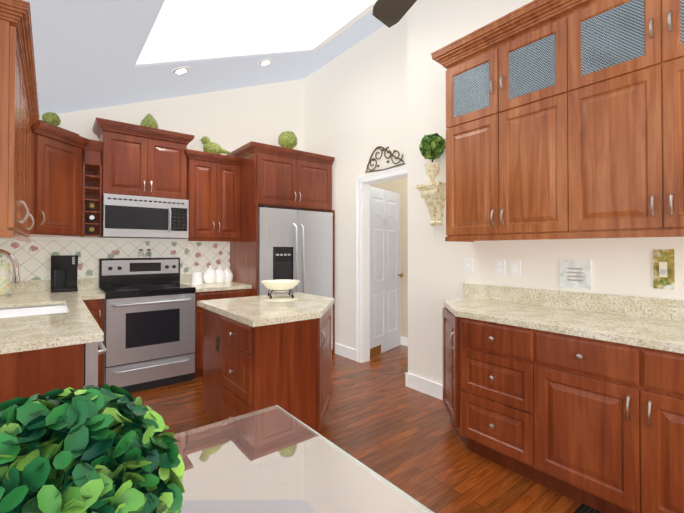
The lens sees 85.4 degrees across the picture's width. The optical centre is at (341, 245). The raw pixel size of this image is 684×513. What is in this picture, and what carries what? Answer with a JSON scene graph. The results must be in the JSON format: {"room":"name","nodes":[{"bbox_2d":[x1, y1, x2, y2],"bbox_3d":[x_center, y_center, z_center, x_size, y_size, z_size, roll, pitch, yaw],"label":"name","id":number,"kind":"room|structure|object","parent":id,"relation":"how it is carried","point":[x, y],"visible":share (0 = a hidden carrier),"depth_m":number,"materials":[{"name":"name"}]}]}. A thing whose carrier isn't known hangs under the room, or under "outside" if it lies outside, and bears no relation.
{"room":"kitchen","nodes":[
{"label":"kitchen","id":0,"kind":"room"},
{"bbox_2d":[0,79,303,288],"bbox_3d":[-1.847,-0.855,4.294,3.500,4.400,0.100,0,-1,-38],"label":"wall","id":1,"kind":"structure","parent":0,"point":[230,120],"depth_m":4.51,"materials":[{"name":"white paint"}]},
{"bbox_2d":[30,120,89,236],"bbox_3d":[-2.531,-0.558,3.057,0.692,0.932,0.333,0,-1,-38],"label":"upper cabinet","id":2,"kind":"object","parent":1,"relation":"attached to","point":[75,177],"depth_m":3.14,"materials":[{"name":"brown wood"}]},
{"bbox_2d":[42,112,60,125],"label":"figurine","id":3,"kind":"object","parent":2,"relation":"on","point":[52,118],"depth_m":3.30,"materials":[{"name":"plant"}]},
{"bbox_2d":[0,240,229,280],"bbox_3d":[-2.236,0.135,3.906,2.160,0.371,0.011,0,-1,-38],"label":"tile backsplash","id":4,"kind":"structure","parent":1,"relation":"attached to","point":[33,257],"depth_m":3.73,"materials":[{"name":"beige tile"}]},
{"bbox_2d":[98,125,189,200],"bbox_3d":[-2.053,-0.798,3.842,0.756,0.626,0.347,0,-1,-38],"label":"upper cabinet","id":5,"kind":"object","parent":1,"relation":"attached to","point":[131,162],"depth_m":3.67,"materials":[{"name":"brown wood"}]},
{"bbox_2d":[99,193,188,238],"bbox_3d":[-2.014,-0.283,3.789,0.752,0.397,0.472,0,-1,-38],"label":"microwave","id":6,"kind":"object","parent":5,"relation":"attached to","point":[126,216],"visible":1,"depth_m":3.62,"materials":[{"name":"silver metal"}]},
{"bbox_2d":[140,113,158,128],"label":"figurine","id":7,"kind":"object","parent":5,"relation":"on","point":[148,121],"depth_m":3.78,"materials":[{"name":"plant"}]},
{"bbox_2d":[182,153,241,240],"bbox_3d":[-1.510,-0.517,4.267,0.582,0.875,0.347,0,-1,-38],"label":"upper cabinet","id":8,"kind":"object","parent":1,"relation":"attached to","point":[215,185],"depth_m":4.12,"materials":[{"name":"brown wood"}]},
{"bbox_2d":[200,136,230,153],"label":"figurine","id":9,"kind":"object","parent":8,"relation":"on","point":[211,147],"depth_m":4.15,"materials":[{"name":"ceramic"}]},
{"bbox_2d":[23,0,384,116],"bbox_3d":[-0.383,-1.465,0.838,5.480,2.461,7.350,0,-1,-38],"label":"ceiling","id":10,"kind":"structure","parent":0,"point":[87,53],"depth_m":3.05,"materials":[{"name":"grey paint"}]},
{"bbox_2d":[171,67,189,73],"bbox_3d":[-1.497,-1.635,3.431,0.166,0.088,0.170,1,-1,-44],"label":"recessed light","id":11,"kind":"object","parent":10,"relation":"in","point":[180,70],"depth_m":3.41,"materials":[{"name":"white"}]},
{"bbox_2d":[258,59,272,65],"bbox_3d":[-0.827,-1.982,3.975,0.166,0.088,0.170,1,-1,-44],"label":"recessed light","id":12,"kind":"object","parent":10,"relation":"in","point":[264,62],"depth_m":3.95,"materials":[{"name":"white"}]},
{"bbox_2d":[372,0,416,27],"bbox_3d":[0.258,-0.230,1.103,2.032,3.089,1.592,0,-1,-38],"label":"ceiling fan","id":13,"kind":"object","parent":10,"relation":"hanging from","point":[389,13],"visible":1,"depth_m":1.98,"materials":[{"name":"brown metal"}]},
{"bbox_2d":[135,0,376,66],"bbox_3d":[-0.575,-2.206,2.998,1.820,1.482,1.470,0,-1,-38],"label":"skylight","id":14,"kind":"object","parent":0,"point":[183,30],"depth_m":3.53,"materials":[{"name":"white glass"}]},
{"bbox_2d":[130,345,580,512],"bbox_3d":[-0.307,1.349,1.539,6.900,0.060,8.600,0,-1,-38],"label":"floor","id":15,"kind":"structure","parent":0,"point":[382,419],"depth_m":2.58,"materials":[{"name":"brown wood"}]},
{"bbox_2d":[0,345,75,403],"bbox_3d":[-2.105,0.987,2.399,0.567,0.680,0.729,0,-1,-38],"label":"base cabinet","id":16,"kind":"object","parent":15,"relation":"on","point":[25,374],"depth_m":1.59,"materials":[{"name":"brown wood"}]},
{"bbox_2d":[76,344,83,389],"bbox_3d":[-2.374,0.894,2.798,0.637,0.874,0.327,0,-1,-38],"label":"base cabinet","id":17,"kind":"object","parent":15,"relation":"on","point":[79,347],"depth_m":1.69,"materials":[{"name":"brown wood"}]},
{"bbox_2d":[0,278,104,353],"bbox_3d":[-2.105,0.468,2.478,0.660,0.320,2.407,0,-1,-38],"label":"countertop","id":18,"kind":"structure","parent":17,"relation":"on","point":[36,314],"depth_m":2.09,"materials":[{"name":"stone"}]},
{"bbox_2d":[0,260,11,295],"bbox_3d":[-2.894,0.270,3.140,0.150,0.300,0.150,0,-1,-38],"label":"towel stand","id":19,"kind":"object","parent":18,"relation":"on","point":[4,279],"visible":1,"depth_m":3.12,"materials":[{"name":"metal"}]},
{"bbox_2d":[0,249,19,282],"bbox_3d":[-2.184,0.214,2.321,0.249,0.396,0.122,0,-1,-38],"label":"faucet","id":20,"kind":"object","parent":18,"relation":"on","point":[15,265],"visible":1,"depth_m":2.40,"materials":[{"name":"silver metal"}]},
{"bbox_2d":[51,255,77,292],"bbox_3d":[-2.590,0.255,3.457,0.200,0.335,0.178,0,-1,-38],"label":"coffee maker","id":21,"kind":"object","parent":18,"relation":"on","point":[64,268],"visible":1,"depth_m":3.41,"materials":[{"name":"black plastic"}]},
{"bbox_2d":[83,300,90,311],"bbox_3d":[-2.631,0.898,3.186,0.711,0.874,0.637,0,-1,-38],"label":"base cabinet","id":22,"kind":"object","parent":15,"relation":"on","point":[87,302],"depth_m":3.16,"materials":[{"name":"brown wood"}]},
{"bbox_2d":[84,278,104,297],"bbox_3d":[-2.319,0.389,3.418,0.164,0.144,0.667,0,-1,-38],"label":"countertop","id":23,"kind":"structure","parent":22,"relation":"on","point":[93,282],"depth_m":3.67,"materials":[{"name":"stone"}]},
{"bbox_2d":[84,341,106,385],"bbox_3d":[-1.561,0.887,1.808,0.656,0.868,0.603,0,-1,-38],"label":"dishwasher","id":24,"kind":"object","parent":15,"relation":"on","point":[92,352],"visible":0.06,"depth_m":1.74,"materials":[{"name":"silver metal"}]},
{"bbox_2d":[91,299,103,386],"bbox_3d":[-2.332,0.900,3.422,0.168,0.874,0.637,0,-1,-38],"label":"base cabinet","id":25,"kind":"object","parent":15,"relation":"on","point":[95,307],"depth_m":3.20,"materials":[{"name":"brown wood"}]},
{"bbox_2d":[98,257,195,392],"bbox_3d":[-1.930,0.732,3.673,0.758,1.215,0.718,0,-1,-38],"label":"range","id":26,"kind":"object","parent":15,"relation":"on","point":[149,334],"visible":0.88,"depth_m":3.49,"materials":[{"name":"silver metal"}]},
{"bbox_2d":[138,249,143,257],"bbox_3d":[-2.129,0.078,3.923,0.047,0.096,0.048,0,-1,-38],"label":"shaker","id":27,"kind":"object","parent":26,"relation":"on","point":[141,253],"depth_m":3.91,"materials":[{"name":"clear glass"}]},
{"bbox_2d":[146,249,150,257],"bbox_3d":[-2.069,0.079,3.969,0.047,0.096,0.048,0,-1,-38],"label":"shaker","id":28,"kind":"object","parent":26,"relation":"on","point":[148,255],"depth_m":3.95,"materials":[{"name":"clear glass"}]},
{"bbox_2d":[194,289,250,377],"bbox_3d":[-1.424,0.907,4.136,0.592,0.874,0.637,0,-1,-38],"label":"base cabinet","id":29,"kind":"object","parent":15,"relation":"on","point":[210,295],"depth_m":3.75,"materials":[{"name":"brown wood"}]},
{"bbox_2d":[180,274,251,291],"bbox_3d":[-1.423,0.396,4.135,0.599,0.144,0.647,0,-1,-38],"label":"countertop","id":30,"kind":"structure","parent":29,"relation":"on","point":[185,279],"depth_m":4.02,"materials":[{"name":"stone"}]},
{"bbox_2d":[191,272,202,284],"bbox_3d":[-1.632,0.362,4.171,0.116,0.135,0.116,0,-1,-38],"label":"canister","id":31,"kind":"object","parent":30,"relation":"on","point":[196,278],"visible":1,"depth_m":4.12,"materials":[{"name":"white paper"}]},
{"bbox_2d":[203,265,232,283],"bbox_3d":[-1.447,0.327,4.347,0.356,0.210,0.166,0,-1,-38],"label":"canisters","id":32,"kind":"object","parent":30,"relation":"on","point":[219,275],"visible":1,"depth_m":4.29,"materials":[{"name":"white ceramic"}]},
{"bbox_2d":[197,292,333,432],"bbox_3d":[-0.437,0.873,2.707,0.946,0.914,0.990,0,-1,-38],"label":"kitchen island","id":33,"kind":"object","parent":15,"relation":"on","point":[258,353],"visible":0.83,"depth_m":2.31,"materials":[{"name":"brown wood"}]},
{"bbox_2d":[260,279,299,300],"bbox_3d":[-0.487,0.348,2.934,0.312,0.140,0.312,0,-1,-38],"label":"bowl","id":34,"kind":"object","parent":33,"relation":"on","point":[282,285],"visible":1,"depth_m":2.87,"materials":[{"name":"beige ceramic"}]},
{"bbox_2d":[227,141,334,353],"bbox_3d":[-0.762,0.116,4.595,1.120,2.465,0.747,0,-1,-38],"label":"cabinet","id":35,"kind":"object","parent":15,"relation":"on","point":[273,176],"visible":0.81,"depth_m":4.27,"materials":[{"name":"brown wood"}]},
{"bbox_2d":[278,131,296,148],"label":"decorative ball","id":36,"kind":"object","parent":35,"relation":"on","point":[287,139],"depth_m":4.57,"materials":[{"name":"plant"}]},
{"bbox_2d":[258,206,332,348],"bbox_3d":[-0.700,0.456,4.568,0.993,1.785,0.767,0,-1,-38],"label":"refrigerator","id":37,"kind":"object","parent":15,"relation":"on","point":[295,244],"visible":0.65,"depth_m":4.29,"materials":[{"name":"silver metal"}]},
{"bbox_2d":[442,306,457,431],"bbox_3d":[0.886,0.893,2.697,0.632,0.874,0.362,0,-1,-38],"label":"base cabinet","id":38,"kind":"object","parent":15,"relation":"on","point":[449,321],"depth_m":2.56,"materials":[{"name":"brown wood"}]},
{"bbox_2d":[458,317,529,478],"bbox_3d":[1.159,0.889,2.351,0.632,0.874,0.519,0,-1,-38],"label":"base cabinet","id":39,"kind":"object","parent":15,"relation":"on","point":[494,358],"depth_m":2.18,"materials":[{"name":"brown wood"}]},
{"bbox_2d":[574,504,601,512],"bbox_3d":[1.285,1.316,1.748,0.110,0.009,0.300,0,-1,-38],"label":"floor vent","id":40,"kind":"object","parent":15,"relation":"in","point":[582,508],"visible":1,"depth_m":1.84,"materials":[{"name":"black metal"}]},
{"bbox_2d":[530,329,683,512],"bbox_3d":[1.566,0.884,1.833,0.632,0.874,0.920,0,-1,-38],"label":"base cabinet","id":41,"kind":"object","parent":15,"relation":"on","point":[597,425],"depth_m":1.74,"materials":[{"name":"brown wood"}]},
{"bbox_2d":[443,283,683,353],"bbox_3d":[1.692,0.367,1.666,0.647,0.154,3.012,0,-1,-38],"label":"countertop","id":42,"kind":"structure","parent":41,"relation":"on","point":[653,323],"depth_m":2.16,"materials":[{"name":"stone"}]},
{"bbox_2d":[304,13,407,349],"bbox_3d":[0.149,-0.853,4.490,0.120,4.400,2.060,0,-1,-38],"label":"wall","id":43,"kind":"structure","parent":0,"point":[355,105],"depth_m":4.42,"materials":[{"name":"white paint"}]},
{"bbox_2d":[356,165,407,362],"bbox_3d":[0.498,0.269,4.015,0.146,2.148,0.900,0,-1,-38],"label":"door frame","id":44,"kind":"structure","parent":43,"relation":"attached to","point":[364,183],"depth_m":4.29,"materials":[{"name":"white wood"}]},
{"bbox_2d":[365,146,404,172],"bbox_3d":[0.451,-0.953,3.991,0.016,0.274,0.601,0,-1,-38],"label":"scroll ornament","id":45,"kind":"object","parent":43,"relation":"attached to","point":[383,149],"visible":0.94,"depth_m":4.00,"materials":[{"name":"brown metal"}]},
{"bbox_2d":[370,186,402,357],"bbox_3d":[0.539,0.313,4.725,0.783,2.050,0.247,0,-1,-38],"label":"door leaf","id":46,"kind":"structure","parent":43,"relation":"in","point":[386,274],"depth_m":4.70,"materials":[{"name":"white paint"}]},
{"bbox_2d":[335,343,442,399],"bbox_3d":[0.466,1.278,3.840,0.160,0.127,1.940,0,-1,-38],"label":"baseboard","id":47,"kind":"structure","parent":43,"relation":"attached to","point":[426,386],"depth_m":3.43,"materials":[{"name":"white"}]},
{"bbox_2d":[370,177,407,337],"bbox_3d":[0.916,0.053,5.059,0.100,2.600,4.400,0,-1,-38],"label":"wall","id":48,"kind":"structure","parent":0,"point":[400,186],"depth_m":5.06,"materials":[{"name":"beige paint"}]},
{"bbox_2d":[401,336,407,345],"bbox_3d":[0.871,1.298,5.011,0.015,0.110,4.200,0,-1,-38],"label":"baseboard","id":49,"kind":"structure","parent":48,"relation":"attached to","point":[404,341],"depth_m":5.03,"materials":[{"name":"white wood"}]},
{"bbox_2d":[407,0,683,384],"bbox_3d":[2.305,-0.881,1.637,0.260,4.400,5.090,0,-1,-38],"label":"wall","id":50,"kind":"structure","parent":0,"point":[437,275],"depth_m":3.21,"materials":[{"name":"white paint"}]},
{"bbox_2d":[414,181,445,246],"bbox_3d":[0.785,-0.261,3.215,0.169,0.542,0.260,0,-1,-38],"label":"corbel","id":51,"kind":"object","parent":50,"relation":"attached to","point":[433,195],"visible":0.98,"depth_m":3.20,"materials":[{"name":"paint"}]},
{"bbox_2d":[419,133,445,182],"bbox_3d":[0.791,-0.754,3.218,0.229,0.443,0.235,0,-1,-38],"label":"topiary","id":52,"kind":"object","parent":51,"relation":"on","point":[432,146],"visible":0.98,"depth_m":3.17,"materials":[{"name":"plant"}]},
{"bbox_2d":[464,258,471,272],"bbox_3d":[1.029,0.158,3.028,0.012,0.115,0.075,0,-1,-38],"label":"wall plate","id":53,"kind":"object","parent":50,"relation":"attached to","point":[467,261],"depth_m":3.02,"materials":[{"name":"white plastic"}]},
{"bbox_2d":[443,8,554,239],"bbox_3d":[1.195,-0.731,2.552,0.347,1.318,0.898,0,-1,-38],"label":"upper cabinet","id":54,"kind":"object","parent":50,"relation":"attached to","point":[500,173],"depth_m":2.44,"materials":[{"name":"brown wood"}]},
{"bbox_2d":[495,259,504,274],"bbox_3d":[1.200,0.161,2.813,0.009,0.115,0.075,0,-1,-38],"label":"wall plate","id":55,"kind":"object","parent":50,"relation":"attached to","point":[500,267],"depth_m":2.81,"materials":[{"name":"white plastic"}]},
{"bbox_2d":[510,260,519,276],"bbox_3d":[1.271,0.165,2.722,0.009,0.115,0.075,0,-1,-38],"label":"wall plate","id":56,"kind":"object","parent":50,"relation":"attached to","point":[514,265],"depth_m":2.72,"materials":[{"name":"white plastic"}]},
{"bbox_2d":[551,0,683,235],"bbox_3d":[1.696,-0.737,1.914,0.347,1.318,0.957,0,-1,-38],"label":"upper cabinet","id":57,"kind":"object","parent":50,"relation":"attached to","point":[564,119],"depth_m":1.95,"materials":[{"name":"brown wood"}]},
{"bbox_3d":[-1.719,-0.899,-0.218,2.080,4.400,7.150,0,-1,-38],"label":"wall","id":58,"kind":"structure","parent":0,"visible":0},
{"bbox_2d":[0,8,27,239],"bbox_3d":[-1.808,-0.522,1.841,0.324,0.915,0.902,0,-1,-38],"label":"upper cabinet","id":59,"kind":"object","parent":58,"relation":"attached to","point":[19,112],"depth_m":1.59,"materials":[{"name":"brown wood"}]},
{"bbox_2d":[28,92,31,239],"bbox_3d":[-2.292,-0.516,2.455,0.324,0.915,0.902,0,-1,-38],"label":"upper cabinet","id":60,"kind":"object","parent":58,"relation":"attached to","point":[29,93],"depth_m":2.66,"materials":[{"name":"brown wood"}]},
{"bbox_3d":[-0.137,0.935,0.066,0.480,0.739,1.370,0,-1,-38],"label":"table base","id":61,"kind":"object","parent":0,"visible":0},
{"bbox_2d":[173,405,433,512],"bbox_3d":[-0.150,0.554,0.091,1.385,0.019,2.018,0,-1,-38],"label":"glass table","id":62,"kind":"object","parent":61,"relation":"on","point":[275,459],"visible":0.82,"depth_m":0.90,"materials":[{"name":"white"}]},
{"bbox_2d":[0,383,184,512],"bbox_3d":[-0.389,0.374,0.511,0.316,0.349,0.325,0,-1,-38],"label":"topiary ball","id":63,"kind":"object","parent":62,"relation":"on","point":[106,448],"visible":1,"depth_m":0.47,"materials":[{"name":"green plant"}]}
]}

